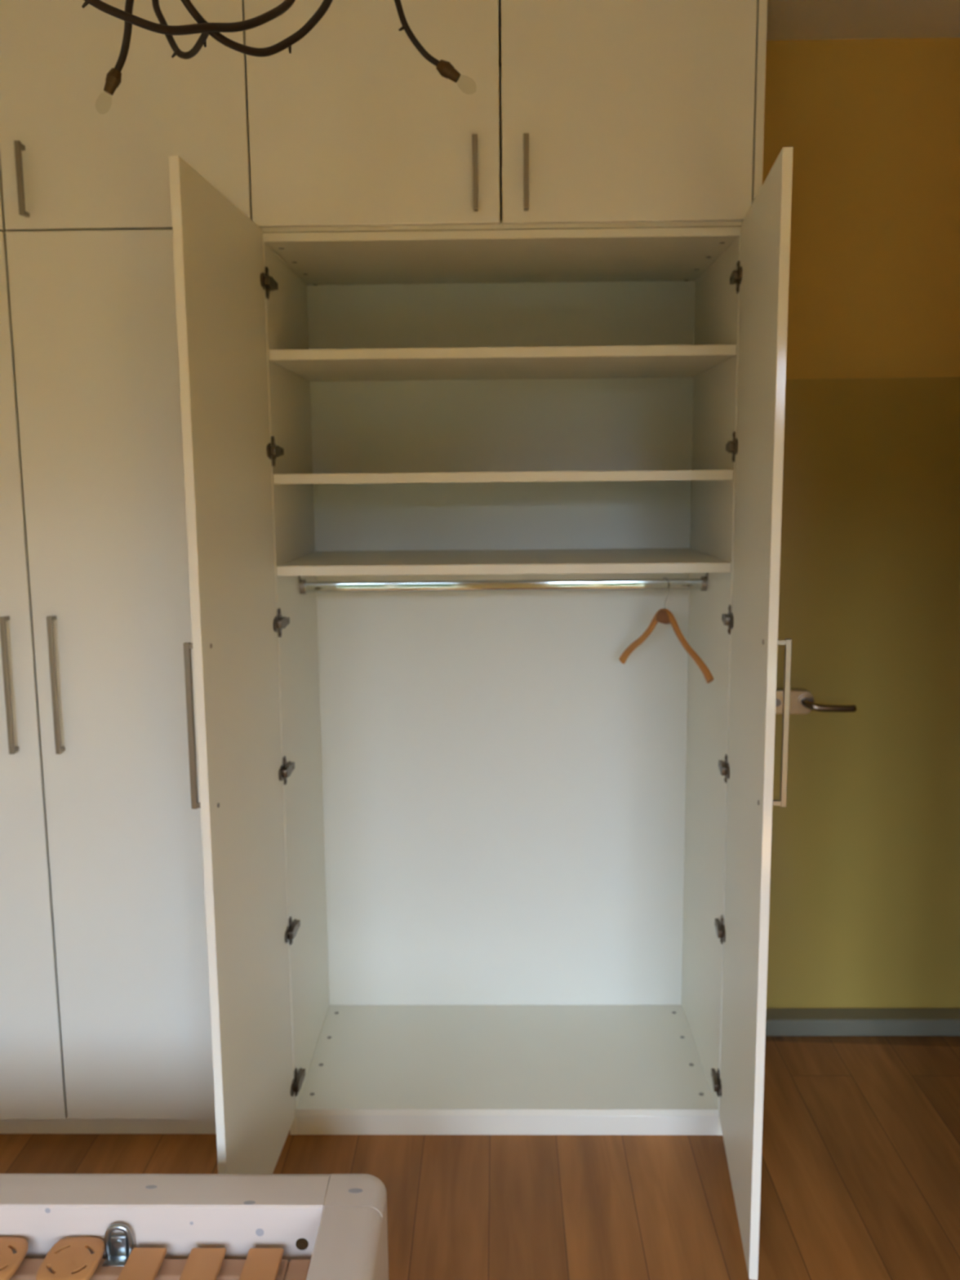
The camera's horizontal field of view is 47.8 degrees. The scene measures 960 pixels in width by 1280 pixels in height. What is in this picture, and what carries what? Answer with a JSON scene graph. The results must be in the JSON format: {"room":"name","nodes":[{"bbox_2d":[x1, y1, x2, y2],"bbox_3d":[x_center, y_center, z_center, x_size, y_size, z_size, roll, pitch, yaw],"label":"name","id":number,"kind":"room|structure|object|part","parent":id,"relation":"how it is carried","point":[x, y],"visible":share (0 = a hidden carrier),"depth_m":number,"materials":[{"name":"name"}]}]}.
{"room":"bedroom","nodes":[
{"label":"bedroom","id":0,"kind":"room"},
{"bbox_2d":[0,1035,959,1279],"bbox_3d":[0.286,1.696,0.982,5.610,0.100,5.482,0,8,1],"label":"floor","id":1,"kind":"structure","parent":0,"point":[860,1170],"depth_m":2.78,"materials":[{"name":"brown wood"}]},
{"bbox_2d":[0,229,216,1133],"bbox_3d":[-1.134,0.146,3.086,1.196,2.378,0.668,0,8,1],"label":"wardrobe","id":2,"kind":"object","parent":1,"relation":"on","point":[105,1028],"visible":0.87,"depth_m":2.79,"materials":[{"name":"white wood"}]},
{"bbox_3d":[-1.199,0.115,2.763,0.012,0.354,0.036,0,8,1],"label":"handle","id":3,"kind":"part","parent":2,"relation":"part of","materials":[{"name":"silver metal"}]},
{"bbox_3d":[-1.439,0.161,2.802,0.594,2.318,0.019,0,8,1],"label":"door","id":4,"kind":"part","parent":2,"relation":"part of","materials":[{"name":"white paint"}]},
{"bbox_3d":[-1.079,0.114,2.761,0.012,0.354,0.036,0,8,1],"label":"handle","id":5,"kind":"part","parent":2,"relation":"part of","materials":[{"name":"silver metal"}]},
{"bbox_2d":[0,0,252,233],"bbox_3d":[-1.147,-1.323,2.869,1.196,0.600,0.668,0,8,1],"label":"upper cabinet","id":6,"kind":"object","parent":2,"relation":"on","point":[67,163],"visible":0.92,"depth_m":2.57,"materials":[{"name":"white wood"}]},
{"bbox_3d":[-1.452,-1.281,2.589,0.594,0.586,0.019,0,8,1],"label":"door","id":7,"kind":"part","parent":6,"relation":"part of","materials":[{"name":"white paint"}]},
{"bbox_3d":[-1.091,-1.096,2.583,0.012,0.167,0.036,0,8,1],"label":"handle","id":8,"kind":"part","parent":6,"relation":"part of","materials":[{"name":"silver metal"}]},
{"bbox_2d":[0,1173,388,1279],"bbox_3d":[-1.225,1.391,1.431,2.058,0.400,1.632,0,8,1],"label":"frame","id":9,"kind":"object","parent":1,"relation":"on","point":[336,1222],"visible":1,"depth_m":2.09,"materials":[{"name":"white wood"}]},
{"bbox_2d":[0,1223,311,1279],"bbox_3d":[-1.233,1.274,1.419,1.804,0.110,1.372,0,8,1],"label":"bed slats","id":10,"kind":"object","parent":9,"relation":"on","point":[69,1258],"visible":0.98,"depth_m":2.04,"materials":[{"name":"brown wood"}]},
{"bbox_3d":[-0.911,1.162,2.027,0.104,0.010,0.126,0,8,1],"label":"spring plate","id":11,"kind":"part","parent":10,"relation":"part of","materials":[{"name":"brown wood"}]},
{"bbox_3d":[-0.764,1.161,2.025,0.104,0.010,0.126,0,8,1],"label":"spring plate","id":12,"kind":"part","parent":10,"relation":"part of","materials":[{"name":"brown wood"}]},
{"bbox_3d":[-1.224,1.212,2.063,1.720,0.045,0.050,0,8,1],"label":"rail","id":13,"kind":"part","parent":10,"relation":"part of","materials":[{"name":"brown wood"}]},
{"bbox_3d":[-0.352,1.299,1.414,0.044,0.045,1.332,0,8,1],"label":"rail","id":14,"kind":"part","parent":10,"relation":"part of","materials":[{"name":"brown wood"}]},
{"bbox_3d":[-0.254,1.278,1.399,0.114,0.185,1.394,0,8,1],"label":"rail","id":15,"kind":"part","parent":9,"relation":"part of","materials":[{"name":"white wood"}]},
{"bbox_3d":[-0.241,1.274,2.164,0.114,0.400,0.118,0,8,1],"label":"corner post","id":16,"kind":"part","parent":9,"relation":"part of","materials":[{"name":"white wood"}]},
{"bbox_2d":[168,146,793,1279],"bbox_3d":[0.032,0.180,2.787,1.251,2.378,1.221,0,8,1],"label":"wardrobe","id":17,"kind":"object","parent":1,"relation":"on","point":[471,866],"visible":1,"depth_m":3.22,"materials":[{"name":"white wood"}]},
{"bbox_3d":[-0.584,0.179,2.238,0.036,0.350,0.012,0,8,3],"label":"handle","id":18,"kind":"part","parent":17,"relation":"part of","materials":[{"name":"silver metal"}]},
{"bbox_3d":[-0.542,0.199,2.489,0.019,2.318,0.608,0,8,3],"label":"door","id":19,"kind":"part","parent":17,"relation":"part of","materials":[{"name":"white paint"}]},
{"bbox_3d":[-0.518,0.142,3.098,0.019,2.372,0.596,0,8,1],"label":"panel","id":20,"kind":"part","parent":17,"relation":"part of","materials":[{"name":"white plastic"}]},
{"bbox_2d":[244,0,757,232],"bbox_3d":[0.053,-1.331,2.849,1.196,0.600,0.668,0,8,1],"label":"upper cabinet","id":21,"kind":"object","parent":17,"relation":"on","point":[580,113],"visible":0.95,"depth_m":2.56,"materials":[{"name":"white wood"}]},
{"bbox_3d":[-0.252,-1.289,2.568,0.594,0.586,0.019,0,8,1],"label":"door","id":22,"kind":"part","parent":21,"relation":"part of","materials":[{"name":"white paint"}]},
{"bbox_3d":[-0.011,-1.104,2.564,0.012,0.167,0.036,0,8,1],"label":"handle","id":23,"kind":"part","parent":21,"relation":"part of","materials":[{"name":"silver metal"}]},
{"bbox_3d":[0.109,-1.104,2.562,0.012,0.167,0.036,0,8,1],"label":"handle","id":24,"kind":"part","parent":21,"relation":"part of","materials":[{"name":"silver metal"}]},
{"bbox_3d":[0.348,-1.293,2.558,0.594,0.586,0.019,0,8,1],"label":"door","id":25,"kind":"part","parent":21,"relation":"part of","materials":[{"name":"white paint"}]},
{"bbox_2d":[751,0,767,204],"bbox_3d":[0.675,-0.162,3.024,0.020,2.974,0.619,0,8,1],"label":"end panel","id":26,"kind":"object","parent":21,"relation":"attached to","point":[762,5],"visible":0.02,"depth_m":2.55,"materials":[{"name":"white paint"}]},
{"bbox_3d":[0.071,0.084,3.385,1.189,2.352,0.008,0,8,1],"label":"panel","id":27,"kind":"part","parent":17,"relation":"part of","materials":[{"name":"white wood"}]},
{"bbox_3d":[0.056,-1.025,2.916,1.151,0.021,0.596,0,8,1],"label":"panel","id":28,"kind":"part","parent":17,"relation":"part of","materials":[{"name":"white plastic"}]},
{"bbox_2d":[268,344,736,381],"bbox_3d":[0.058,-0.750,2.957,1.149,0.025,0.592,0,8,1],"label":"shelf","id":29,"kind":"object","parent":17,"relation":"attached to","point":[631,362],"depth_m":2.80,"materials":[{"name":"white laminate"}]},
{"bbox_2d":[273,470,733,484],"bbox_3d":[0.061,-0.450,3.001,1.149,0.025,0.592,0,8,1],"label":"shelf","id":30,"kind":"object","parent":17,"relation":"attached to","point":[280,477],"depth_m":2.71,"materials":[{"name":"white laminate"}]},
{"bbox_3d":[0.064,-0.154,3.057,1.147,0.030,0.015,0,8,1],"label":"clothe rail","id":31,"kind":"part","parent":17,"relation":"part of","materials":[{"name":"silver metal"}]},
{"bbox_2d":[276,547,731,576],"bbox_3d":[0.063,-0.222,3.035,1.149,0.025,0.592,0,8,1],"label":"shelf","id":32,"kind":"object","parent":17,"relation":"attached to","point":[308,561],"depth_m":2.84,"materials":[{"name":"white laminate"}]},
{"bbox_3d":[0.077,1.246,3.251,1.151,0.019,0.596,0,8,1],"label":"panel","id":33,"kind":"part","parent":17,"relation":"part of","materials":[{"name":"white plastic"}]},
{"bbox_2d":[618,577,714,683],"bbox_3d":[0.522,-0.041,3.066,0.018,0.273,0.412,-5,10,-29],"label":"hanger","id":34,"kind":"object","parent":17,"relation":"hanging from","point":[664,615],"visible":1,"depth_m":3.04,"materials":[{"name":"brown wood"}]},
{"bbox_3d":[0.651,0.134,3.078,0.019,2.372,0.596,0,8,1],"label":"panel","id":35,"kind":"part","parent":17,"relation":"part of","materials":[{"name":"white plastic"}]},
{"bbox_3d":[0.614,0.191,2.470,0.019,2.318,0.606,0,8,6],"label":"door","id":36,"kind":"part","parent":17,"relation":"part of","materials":[{"name":"white paint"}]},
{"bbox_3d":[0.613,0.171,2.217,0.036,0.350,0.012,0,8,6],"label":"handle","id":37,"kind":"part","parent":17,"relation":"part of","materials":[{"name":"silver metal"}]},
{"bbox_2d":[762,37,959,1008],"bbox_3d":[0.315,-0.238,3.407,5.610,3.018,0.119,0,8,1],"label":"wall","id":38,"kind":"structure","parent":0,"point":[864,909],"depth_m":3.32,"materials":[{"name":"paint"}]},
{"bbox_2d":[765,1008,959,1035],"bbox_3d":[1.254,1.235,3.505,1.055,0.058,0.085,0,8,1],"label":"baseboard","id":39,"kind":"structure","parent":38,"relation":"attached to","point":[779,1021],"depth_m":3.47,"materials":[{"name":"grey wood"}]},
{"bbox_2d":[766,0,959,39],"bbox_3d":[0.258,-1.388,0.527,5.610,0.100,5.482,0,8,1],"label":"ceiling","id":40,"kind":"structure","parent":0,"point":[787,20],"depth_m":2.98,"materials":[{"name":"white paint"}]},
{"bbox_2d":[81,0,476,108],"bbox_3d":[-0.330,-1.231,1.821,0.838,0.579,0.852,0,8,1],"label":"chandelier","id":41,"kind":"object","parent":40,"relation":"hanging from","point":[113,77],"visible":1,"depth_m":1.78,"materials":[{"name":"black metal"}]},
{"bbox_2d":[103,67,121,95],"bbox_3d":[-0.668,-1.015,1.971,0.034,0.045,0.027,0,8,1],"label":"socket","id":42,"kind":"object","parent":41,"relation":"attached to","point":[113,77],"depth_m":1.96,"materials":[{"name":"gold metal"}]},
{"bbox_3d":[-0.499,-1.183,1.940,0.340,0.320,0.020,0,8,4],"label":"arm","id":43,"kind":"part","parent":41,"relation":"part of","materials":[{"name":"black metal"}]},
{"bbox_3d":[-0.471,-1.135,1.826,0.204,0.331,0.306,2,9,18],"label":"arm","id":44,"kind":"part","parent":41,"relation":"part of","materials":[{"name":"black metal"}]},
{"bbox_3d":[-0.449,-1.097,1.670,0.100,0.359,0.597,5,10,32],"label":"arm","id":45,"kind":"part","parent":41,"relation":"part of","materials":[{"name":"black metal"}]},
{"bbox_3d":[-0.363,-1.117,1.748,0.116,0.346,0.398,3,9,25],"label":"arm","id":46,"kind":"part","parent":41,"relation":"part of","materials":[{"name":"black metal"}]},
{"bbox_3d":[-0.200,-1.178,1.936,0.267,0.300,0.019,-1,8,-2],"label":"arm","id":47,"kind":"part","parent":41,"relation":"part of","materials":[{"name":"black metal"}]},
{"bbox_2d":[435,59,460,82],"bbox_3d":[-0.057,-1.028,1.959,0.044,0.039,0.027,0,8,1],"label":"socket","id":48,"kind":"object","parent":41,"relation":"attached to","point":[444,68],"depth_m":1.95,"materials":[{"name":"gold metal"}]},
{"bbox_3d":[1.822,0.298,2.721,0.144,2.130,1.000,0,8,1],"label":"doorway","id":49,"kind":"structure","parent":0,"visible":0},
{"bbox_2d":[775,688,857,714],"bbox_3d":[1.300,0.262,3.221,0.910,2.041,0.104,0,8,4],"label":"door handle","id":50,"kind":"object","parent":49,"relation":"attached to","point":[802,700],"depth_m":3.24,"materials":[{"name":"silver metal"}]},
{"bbox_3d":[1.029,0.189,3.209,0.160,0.044,0.060,0,8,4],"label":"handle","id":51,"kind":"part","parent":50,"relation":"part of","materials":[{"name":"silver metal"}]}
]}

